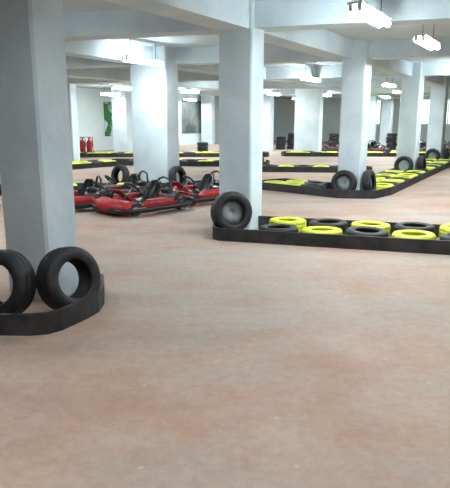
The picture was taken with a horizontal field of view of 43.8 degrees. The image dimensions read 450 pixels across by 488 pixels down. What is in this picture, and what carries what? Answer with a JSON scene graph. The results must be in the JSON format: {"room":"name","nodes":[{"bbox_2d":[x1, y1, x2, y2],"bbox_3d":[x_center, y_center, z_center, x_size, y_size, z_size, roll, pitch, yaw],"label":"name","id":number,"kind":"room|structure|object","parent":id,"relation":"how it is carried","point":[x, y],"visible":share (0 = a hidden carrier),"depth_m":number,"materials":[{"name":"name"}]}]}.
{"room":"sports facility","nodes":[
{"label":"sports facility","id":0,"kind":"room"},
{"bbox_2d":[76,88,218,150],"bbox_3d":[-14.559,-4.627,20.894,0.200,3.500,68.000,7,14,30],"label":"wall","id":1,"kind":"structure","parent":0,"point":[90,105],"depth_m":32.68,"materials":[{"name":"paint"}]},
{"bbox_2d":[103,102,112,135],"bbox_3d":[-6.856,-7.458,33.451,0.040,2.000,1.000,7,14,30],"label":"poster","id":2,"kind":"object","parent":1,"relation":"attached to","point":[107,105],"depth_m":33.28,"materials":[{"name":"green paper"}]},
{"bbox_2d":[181,100,200,133],"bbox_3d":[-2.175,-9.329,41.208,0.040,2.300,3.500,7,14,30],"label":"picture","id":3,"kind":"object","parent":1,"relation":"attached to","point":[191,110],"depth_m":40.71,"materials":[{"name":"paint"}]},
{"bbox_2d":[0,140,449,487],"bbox_3d":[0.190,-0.950,12.846,34.000,0.200,68.000,7,14,30],"label":"floor","id":4,"kind":"structure","parent":0,"point":[204,362],"depth_m":4.14,"materials":[{"name":"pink concrete"}]},
{"bbox_2d":[0,249,35,312],"bbox_3d":[-1.990,0.355,4.995,0.618,0.628,0.322,4,13,17],"label":"tire","id":5,"kind":"object","parent":4,"relation":"on","point":[22,273],"visible":0.85,"depth_m":4.86,"materials":[{"name":"black rubber"}]},
{"bbox_2d":[0,0,78,297],"bbox_3d":[-1.891,-1.219,5.505,0.620,3.500,0.420,7,14,30],"label":"concrete pillar","id":6,"kind":"structure","parent":4,"relation":"on","point":[36,174],"depth_m":5.35,"materials":[{"name":"paint"}]},
{"bbox_2d":[0,273,104,335],"bbox_3d":[-1.928,0.524,5.313,1.493,0.180,1.920,5,13,20],"label":"curb","id":7,"kind":"object","parent":4,"relation":"on","point":[43,323],"visible":0.77,"depth_m":4.70,"materials":[{"name":"black rubber"}]},
{"bbox_2d":[36,246,100,309],"bbox_3d":[-1.440,0.324,5.172,0.330,0.613,0.601,9,15,35],"label":"tire","id":8,"kind":"object","parent":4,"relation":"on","point":[48,287],"visible":0.8,"depth_m":5.03,"materials":[{"name":"black rubber"}]},
{"bbox_2d":[67,84,79,160],"bbox_3d":[-6.478,-5.264,23.773,0.300,3.500,0.400,7,14,30],"label":"concrete pillar","id":9,"kind":"structure","parent":4,"relation":"on","point":[72,95],"depth_m":23.68,"materials":[{"name":"paint"}]},
{"bbox_2d":[80,137,93,151],"bbox_3d":[-7.100,-5.016,28.592,0.700,0.892,0.340,0,12,0],"label":"fire extinguisher","id":10,"kind":"object","parent":4,"relation":"on","point":[88,144],"visible":0.82,"depth_m":28.50,"materials":[{"name":"red metal"}]},
{"bbox_2d":[74,175,116,208],"bbox_3d":[-3.100,-1.052,11.341,1.897,0.645,1.321,-6,14,-24],"label":"go kart","id":11,"kind":"object","parent":4,"relation":"on","point":[84,197],"visible":0.3,"depth_m":11.11,"materials":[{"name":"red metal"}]},
{"bbox_2d":[0,180,216,194],"bbox_3d":[-2.795,-1.402,13.923,5.734,0.221,1.240,-3,13,-12],"label":"barrier","id":12,"kind":"object","parent":4,"relation":"on","point":[76,186],"visible":0.06,"depth_m":13.91,"materials":[{"name":"rubber"}]},
{"bbox_2d":[111,165,129,182],"bbox_3d":[-2.750,-1.782,14.713,0.599,0.604,0.254,10,16,39],"label":"tire","id":13,"kind":"object","parent":4,"relation":"on","point":[115,172],"visible":0.67,"depth_m":14.58,"materials":[{"name":"black rubber"}]},
{"bbox_2d":[111,88,132,151],"bbox_3d":[-5.655,-6.803,30.724,1.000,3.500,0.500,7,14,30],"label":"concrete pillar","id":14,"kind":"structure","parent":4,"relation":"on","point":[121,105],"depth_m":30.51,"materials":[{"name":"paint"}]},
{"bbox_2d":[92,170,163,197],"bbox_3d":[-2.300,-1.290,12.415,1.897,0.645,1.321,-9,15,-34],"label":"go kart","id":15,"kind":"object","parent":4,"relation":"on","point":[135,179],"visible":0.23,"depth_m":12.46,"materials":[{"name":"grey metal"}]},
{"bbox_2d":[92,176,192,215],"bbox_3d":[-1.620,-0.987,11.048,1.321,0.645,1.897,12,17,43],"label":"go kart","id":16,"kind":"object","parent":4,"relation":"on","point":[135,203],"visible":1,"depth_m":10.75,"materials":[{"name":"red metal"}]},
{"bbox_2d":[130,46,178,182],"bbox_3d":[-1.804,-3.204,14.470,1.120,3.500,0.550,7,14,30],"label":"concrete pillar","id":17,"kind":"structure","parent":4,"relation":"on","point":[154,89],"depth_m":14.20,"materials":[{"name":"paint"}]},
{"bbox_2d":[72,158,269,169],"bbox_3d":[-2.403,-3.119,21.677,8.325,0.218,3.362,0,12,0],"label":"barrier","id":18,"kind":"object","parent":4,"relation":"on","point":[85,164],"visible":0.51,"depth_m":21.61,"materials":[{"name":"rubber"}]},
{"bbox_2d":[80,151,268,156],"bbox_3d":[-3.280,-4.421,27.560,10.944,0.226,1.260,-1,12,-3],"label":"barrier","id":19,"kind":"object","parent":4,"relation":"on","point":[194,153],"visible":0.4,"depth_m":27.03,"materials":[{"name":"rubber"}]},
{"bbox_2d":[168,166,186,185],"bbox_3d":[-1.212,-1.703,14.358,0.253,0.605,0.600,7,14,29],"label":"tire","id":20,"kind":"object","parent":4,"relation":"on","point":[172,173],"visible":0.65,"depth_m":14.23,"materials":[{"name":"black rubber"}]},
{"bbox_2d":[158,170,218,204],"bbox_3d":[-0.600,-1.279,12.366,1.897,0.645,1.321,-11,17,-41],"label":"go kart","id":21,"kind":"object","parent":4,"relation":"on","point":[207,189],"visible":0.54,"depth_m":12.15,"materials":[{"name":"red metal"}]},
{"bbox_2d":[197,142,207,151],"bbox_3d":[-1.199,-5.174,30.098,0.605,0.580,0.648,0,12,0],"label":"stack","id":22,"kind":"object","parent":4,"relation":"on","point":[201,146],"visible":0.84,"depth_m":29.86,"materials":[{"name":"black rubber"}]},
{"bbox_2d":[201,96,214,143],"bbox_3d":[-1.262,-9.176,41.440,0.900,3.500,0.500,7,14,30],"label":"concrete pillar","id":23,"kind":"structure","parent":4,"relation":"on","point":[207,102],"depth_m":41.22,"materials":[{"name":"paint"}]},
{"bbox_2d":[210,191,251,228],"bbox_3d":[0.100,-0.501,8.800,0.650,0.657,0.322,-4,13,-18],"label":"tire","id":24,"kind":"object","parent":4,"relation":"on","point":[231,209],"visible":0.9,"depth_m":8.74,"materials":[{"name":"black rubber"}]},
{"bbox_2d":[219,0,263,229],"bbox_3d":[0.260,-2.010,9.077,0.600,3.500,0.430,7,14,30],"label":"concrete pillar","id":25,"kind":"structure","parent":4,"relation":"on","point":[241,52],"depth_m":8.88,"materials":[{"name":"paint"}]},
{"bbox_2d":[262,95,273,150],"bbox_3d":[2.468,-7.214,32.578,0.600,3.500,0.500,7,14,30],"label":"concrete pillar","id":26,"kind":"structure","parent":4,"relation":"on","point":[268,100],"depth_m":32.39,"materials":[{"name":"paint"}]},
{"bbox_2d":[276,136,285,148],"bbox_3d":[3.397,-6.157,34.084,0.631,0.775,0.635,0,12,0],"label":"stack","id":27,"kind":"object","parent":4,"relation":"on","point":[280,142],"visible":0.99,"depth_m":33.85,"materials":[{"name":"black rubber"}]},
{"bbox_2d":[287,133,293,148],"bbox_3d":[4.100,-6.314,34.345,0.657,0.970,0.632,0,12,0],"label":"stack","id":28,"kind":"object","parent":4,"relation":"on","point":[290,139],"visible":0.7,"depth_m":34.11,"materials":[{"name":"black rubber"}]},
{"bbox_2d":[294,88,323,150],"bbox_3d":[4.423,-6.566,29.652,1.400,3.500,0.500,7,14,30],"label":"concrete pillar","id":29,"kind":"structure","parent":4,"relation":"on","point":[308,102],"depth_m":29.42,"materials":[{"name":"paint"}]},
{"bbox_2d":[262,164,371,172],"bbox_3d":[2.738,-2.627,19.460,4.660,0.226,0.670,1,13,7],"label":"barrier","id":30,"kind":"object","parent":4,"relation":"on","point":[268,167],"visible":0.61,"depth_m":19.19,"materials":[{"name":"rubber"}]},
{"bbox_2d":[321,141,338,150],"bbox_3d":[6.000,-5.527,31.551,1.897,0.645,1.321,-2,13,-10],"label":"go kart","id":31,"kind":"object","parent":4,"relation":"on","point":[335,147],"visible":0.49,"depth_m":31.04,"materials":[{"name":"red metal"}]},
{"bbox_2d":[213,216,449,254],"bbox_3d":[2.913,-0.112,8.089,6.324,0.221,1.315,3,13,15],"label":"barrier","id":32,"kind":"object","parent":4,"relation":"on","point":[409,237],"visible":1,"depth_m":8.06,"materials":[{"name":"rubber"}]},
{"bbox_2d":[328,133,338,145],"bbox_3d":[6.493,-6.117,33.455,0.641,0.970,0.615,0,12,0],"label":"stack","id":33,"kind":"object","parent":4,"relation":"on","point":[334,137],"visible":0.63,"depth_m":33.19,"materials":[{"name":"black rubber"}]},
{"bbox_2d":[331,170,356,189],"bbox_3d":[2.788,-1.428,13.117,0.601,0.605,0.254,8,15,31],"label":"tire","id":34,"kind":"object","parent":4,"relation":"on","point":[343,179],"visible":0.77,"depth_m":13.08,"materials":[{"name":"black rubber"}]},
{"bbox_2d":[281,151,425,156],"bbox_3d":[7.528,-4.500,27.907,9.445,0.226,1.272,1,12,2],"label":"barrier","id":35,"kind":"object","parent":4,"relation":"on","point":[283,153],"visible":0.61,"depth_m":27.44,"materials":[{"name":"rubber"}]},
{"bbox_2d":[338,39,371,189],"bbox_3d":[3.039,-2.909,13.137,0.550,3.500,0.500,7,14,30],"label":"concrete pillar","id":36,"kind":"structure","parent":4,"relation":"on","point":[356,71],"depth_m":12.89,"materials":[{"name":"paint"}]},
{"bbox_2d":[262,158,449,198],"bbox_3d":[6.244,-2.459,18.689,3.336,0.227,13.990,10,16,38],"label":"barrier","id":37,"kind":"object","parent":4,"relation":"on","point":[389,182],"visible":0.67,"depth_m":14.21,"materials":[{"name":"rubber"}]},
{"bbox_2d":[362,170,375,189],"bbox_3d":[3.398,-1.444,13.186,0.253,0.605,0.600,7,14,29],"label":"tire","id":38,"kind":"object","parent":4,"relation":"on","point":[368,177],"visible":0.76,"depth_m":12.99,"materials":[{"name":"black rubber"}]},
{"bbox_2d":[368,95,377,143],"bbox_3d":[8.925,-7.652,34.556,0.700,3.500,0.500,7,14,30],"label":"concrete pillar","id":39,"kind":"structure","parent":4,"relation":"on","point":[373,99],"depth_m":34.27,"materials":[{"name":"paint"}]},
{"bbox_2d":[369,140,387,148],"bbox_3d":[8.600,-5.657,32.137,1.321,0.645,1.897,7,14,29],"label":"go kart","id":40,"kind":"object","parent":4,"relation":"on","point":[373,142],"visible":0.19,"depth_m":31.77,"materials":[{"name":"grey metal"}]},
{"bbox_2d":[367,143,390,150],"bbox_3d":[7.800,-5.095,29.599,1.897,0.645,1.321,-4,13,-20],"label":"go kart","id":41,"kind":"object","parent":4,"relation":"on","point":[369,148],"visible":0.29,"depth_m":29.34,"materials":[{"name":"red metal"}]},
{"bbox_2d":[379,98,393,145],"bbox_3d":[10.825,-8.300,37.485,0.700,3.500,0.500,7,14,30],"label":"concrete pillar","id":42,"kind":"structure","parent":4,"relation":"on","point":[387,106],"depth_m":37.27,"materials":[{"name":"paint"}]},
{"bbox_2d":[386,133,396,149],"bbox_3d":[10.005,-6.165,33.670,0.649,0.970,0.646,0,12,0],"label":"stack","id":43,"kind":"object","parent":4,"relation":"on","point":[391,139],"visible":0.91,"depth_m":33.44,"materials":[{"name":"black rubber"}]},
{"bbox_2d":[394,156,413,171],"bbox_3d":[5.805,-2.550,18.184,0.601,0.605,0.254,8,15,31],"label":"tire","id":44,"kind":"object","parent":4,"relation":"on","point":[409,160],"visible":0.76,"depth_m":18.09,"materials":[{"name":"black rubber"}]},
{"bbox_2d":[396,63,424,170],"bbox_3d":[6.043,-4.045,18.268,0.600,3.500,0.600,7,14,30],"label":"concrete pillar","id":45,"kind":"structure","parent":4,"relation":"on","point":[412,87],"depth_m":18.01,"materials":[{"name":"paint"}]},
{"bbox_2d":[396,142,426,150],"bbox_3d":[10.000,-5.073,29.501,1.897,0.645,1.321,4,13,20],"label":"go kart","id":46,"kind":"object","parent":4,"relation":"on","point":[421,148],"visible":0.2,"depth_m":28.98,"materials":[{"name":"grey metal"}]},
{"bbox_2d":[417,156,425,168],"bbox_3d":[6.448,-2.587,18.347,0.253,0.605,0.600,7,14,29],"label":"tire","id":47,"kind":"object","parent":4,"relation":"on","point":[421,161],"visible":0.72,"depth_m":18.14,"materials":[{"name":"black rubber"}]},
{"bbox_2d":[425,149,439,159],"bbox_3d":[8.505,-3.610,22.968,0.601,0.605,0.254,8,15,31],"label":"tire","id":48,"kind":"object","parent":4,"relation":"on","point":[436,151],"visible":0.66,"depth_m":22.86,"materials":[{"name":"black rubber"}]},
{"bbox_2d":[426,76,449,158],"bbox_3d":[8.743,-5.104,23.052,0.600,3.500,0.600,7,14,30],"label":"concrete pillar","id":49,"kind":"structure","parent":4,"relation":"on","point":[438,95],"depth_m":22.80,"materials":[{"name":"paint"}]},
{"bbox_2d":[443,148,449,158],"bbox_3d":[9.148,-3.646,23.131,0.253,0.605,0.600,7,14,29],"label":"tire","id":50,"kind":"object","parent":4,"relation":"on","point":[446,154],"visible":0.7,"depth_m":22.92,"materials":[{"name":"black rubber"}]},
{"bbox_2d":[62,0,449,98],"bbox_3d":[0.190,-4.562,12.046,34.000,0.200,68.000,7,14,30],"label":"ceiling","id":51,"kind":"structure","parent":0,"point":[69,6],"depth_m":12.17,"materials":[{"name":"paint"}]},
{"bbox_2d":[100,92,119,95],"bbox_3d":[-5.950,-7.943,28.968,0.200,0.495,1.340,7,14,30],"label":"lamp","id":52,"kind":"object","parent":51,"relation":"hanging from","point":[101,93],"visible":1,"depth_m":28.98,"materials":[{"name":"white plastic"}]},
{"bbox_2d":[111,85,130,89],"bbox_3d":[-4.250,-6.711,23.403,0.200,0.495,1.340,7,14,30],"label":"lamp","id":53,"kind":"object","parent":51,"relation":"hanging from","point":[112,87],"visible":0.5,"depth_m":23.25,"materials":[{"name":"white plastic"}]},
{"bbox_2d":[121,47,163,65],"bbox_3d":[-1.850,-4.333,12.663,0.200,0.495,1.340,7,14,30],"label":"lamp","id":54,"kind":"object","parent":51,"relation":"hanging from","point":[125,58],"visible":1,"depth_m":12.55,"materials":[{"name":"white plastic"}]},
{"bbox_2d":[66,68,294,96],"bbox_3d":[-4.994,-5.483,17.593,21.685,0.400,36.479,0,12,0],"label":"ceiling beam","id":55,"kind":"structure","parent":51,"relation":"attached to","point":[110,74],"depth_m":19.33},
{"bbox_2d":[180,88,198,92],"bbox_3d":[-1.650,-7.338,26.234,0.200,0.495,1.340,7,14,30],"label":"lamp","id":56,"kind":"object","parent":51,"relation":"hanging from","point":[181,90],"visible":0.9,"depth_m":26.08,"materials":[{"name":"white plastic"}]},
{"bbox_2d":[65,39,400,98],"bbox_3d":[0.374,-5.545,17.874,22.697,0.400,38.204,0,12,0],"label":"ceiling beam","id":57,"kind":"structure","parent":51,"relation":"attached to","point":[103,49],"depth_m":13.11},
{"bbox_2d":[63,0,449,40],"bbox_3d":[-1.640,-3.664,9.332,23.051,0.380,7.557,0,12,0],"label":"ceiling beam","id":58,"kind":"structure","parent":51,"relation":"attached to","point":[269,15],"depth_m":8.41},
{"bbox_2d":[66,37,449,68],"bbox_3d":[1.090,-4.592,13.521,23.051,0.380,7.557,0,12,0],"label":"ceiling beam","id":59,"kind":"structure","parent":51,"relation":"attached to","point":[392,48],"depth_m":13.21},
{"bbox_2d":[67,62,449,83],"bbox_3d":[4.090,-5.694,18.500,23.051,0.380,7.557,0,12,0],"label":"ceiling beam","id":60,"kind":"structure","parent":51,"relation":"attached to","point":[440,68],"depth_m":18.78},
{"bbox_2d":[266,89,280,95],"bbox_3d":[2.500,-7.878,28.675,0.200,0.495,1.340,7,14,30],"label":"lamp","id":61,"kind":"object","parent":51,"relation":"hanging from","point":[268,93],"visible":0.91,"depth_m":28.49,"materials":[{"name":"white plastic"}]},
{"bbox_2d":[103,0,449,90],"bbox_3d":[5.077,-5.298,16.755,24.215,0.400,40.791,0,12,0],"label":"ceiling beam","id":62,"kind":"structure","parent":51,"relation":"attached to","point":[220,15],"depth_m":8.97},
{"bbox_2d":[300,66,320,81],"bbox_3d":[2.800,-5.565,18.228,0.200,0.495,1.340,7,14,30],"label":"lamp","id":63,"kind":"object","parent":51,"relation":"hanging from","point":[307,78],"visible":1,"depth_m":18.09,"materials":[{"name":"white ceramic"}]},
{"bbox_2d":[178,77,449,90],"bbox_3d":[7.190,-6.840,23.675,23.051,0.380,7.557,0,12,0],"label":"ceiling beam","id":64,"kind":"structure","parent":51,"relation":"attached to","point":[334,82],"depth_m":24.20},
{"bbox_2d":[200,87,449,95],"bbox_3d":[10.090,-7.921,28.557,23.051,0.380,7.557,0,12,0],"label":"ceiling beam","id":65,"kind":"structure","parent":51,"relation":"attached to","point":[376,89],"depth_m":29.69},
{"bbox_2d":[347,0,391,27],"bbox_3d":[1.870,-3.111,7.146,0.200,0.495,1.340,7,14,30],"label":"lamp","id":66,"kind":"object","parent":51,"relation":"hanging from","point":[360,9],"visible":1,"depth_m":6.96,"materials":[{"name":"white ceramic"}]},
{"bbox_2d":[382,77,395,87],"bbox_3d":[6.300,-6.278,21.450,0.200,0.495,1.340,7,14,30],"label":"lamp","id":67,"kind":"object","parent":51,"relation":"hanging from","point":[386,84],"visible":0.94,"depth_m":21.22,"materials":[{"name":"white plastic"}]},
{"bbox_2d":[392,87,400,93],"bbox_3d":[8.200,-7.402,26.527,0.200,0.495,1.340,7,14,30],"label":"lamp","id":68,"kind":"object","parent":51,"relation":"hanging from","point":[395,90],"visible":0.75,"depth_m":26.16,"materials":[{"name":"white plastic"}]},
{"bbox_2d":[413,24,440,49],"bbox_3d":[3.500,-3.662,9.636,0.200,0.495,1.340,7,14,30],"label":"lamp","id":69,"kind":"object","parent":51,"relation":"hanging from","point":[423,39],"visible":0.9,"depth_m":9.41,"materials":[{"name":"white plastic"}]},
{"bbox_2d":[273,96,449,143],"bbox_3d":[17.446,-9.114,41.162,34.000,3.500,0.200,7,14,30],"label":"wall","id":70,"kind":"structure","parent":0,"point":[284,109],"depth_m":46.13,"materials":[{"name":"paint"}]},
{"bbox_2d":[376,100,381,123],"bbox_3d":[10.901,-10.493,44.611,3.080,1.800,0.080,7,14,30],"label":"window","id":71,"kind":"structure","parent":70,"relation":"in","point":[378,117],"depth_m":43.92,"materials":[{"name":"white"}]},
{"bbox_2d":[421,99,449,123],"bbox_3d":[15.645,-9.891,41.894,4.080,1.800,0.080,7,14,30],"label":"window","id":72,"kind":"structure","parent":70,"relation":"in","point":[426,103],"depth_m":42.10,"materials":[{"name":"white glass"}]}
]}

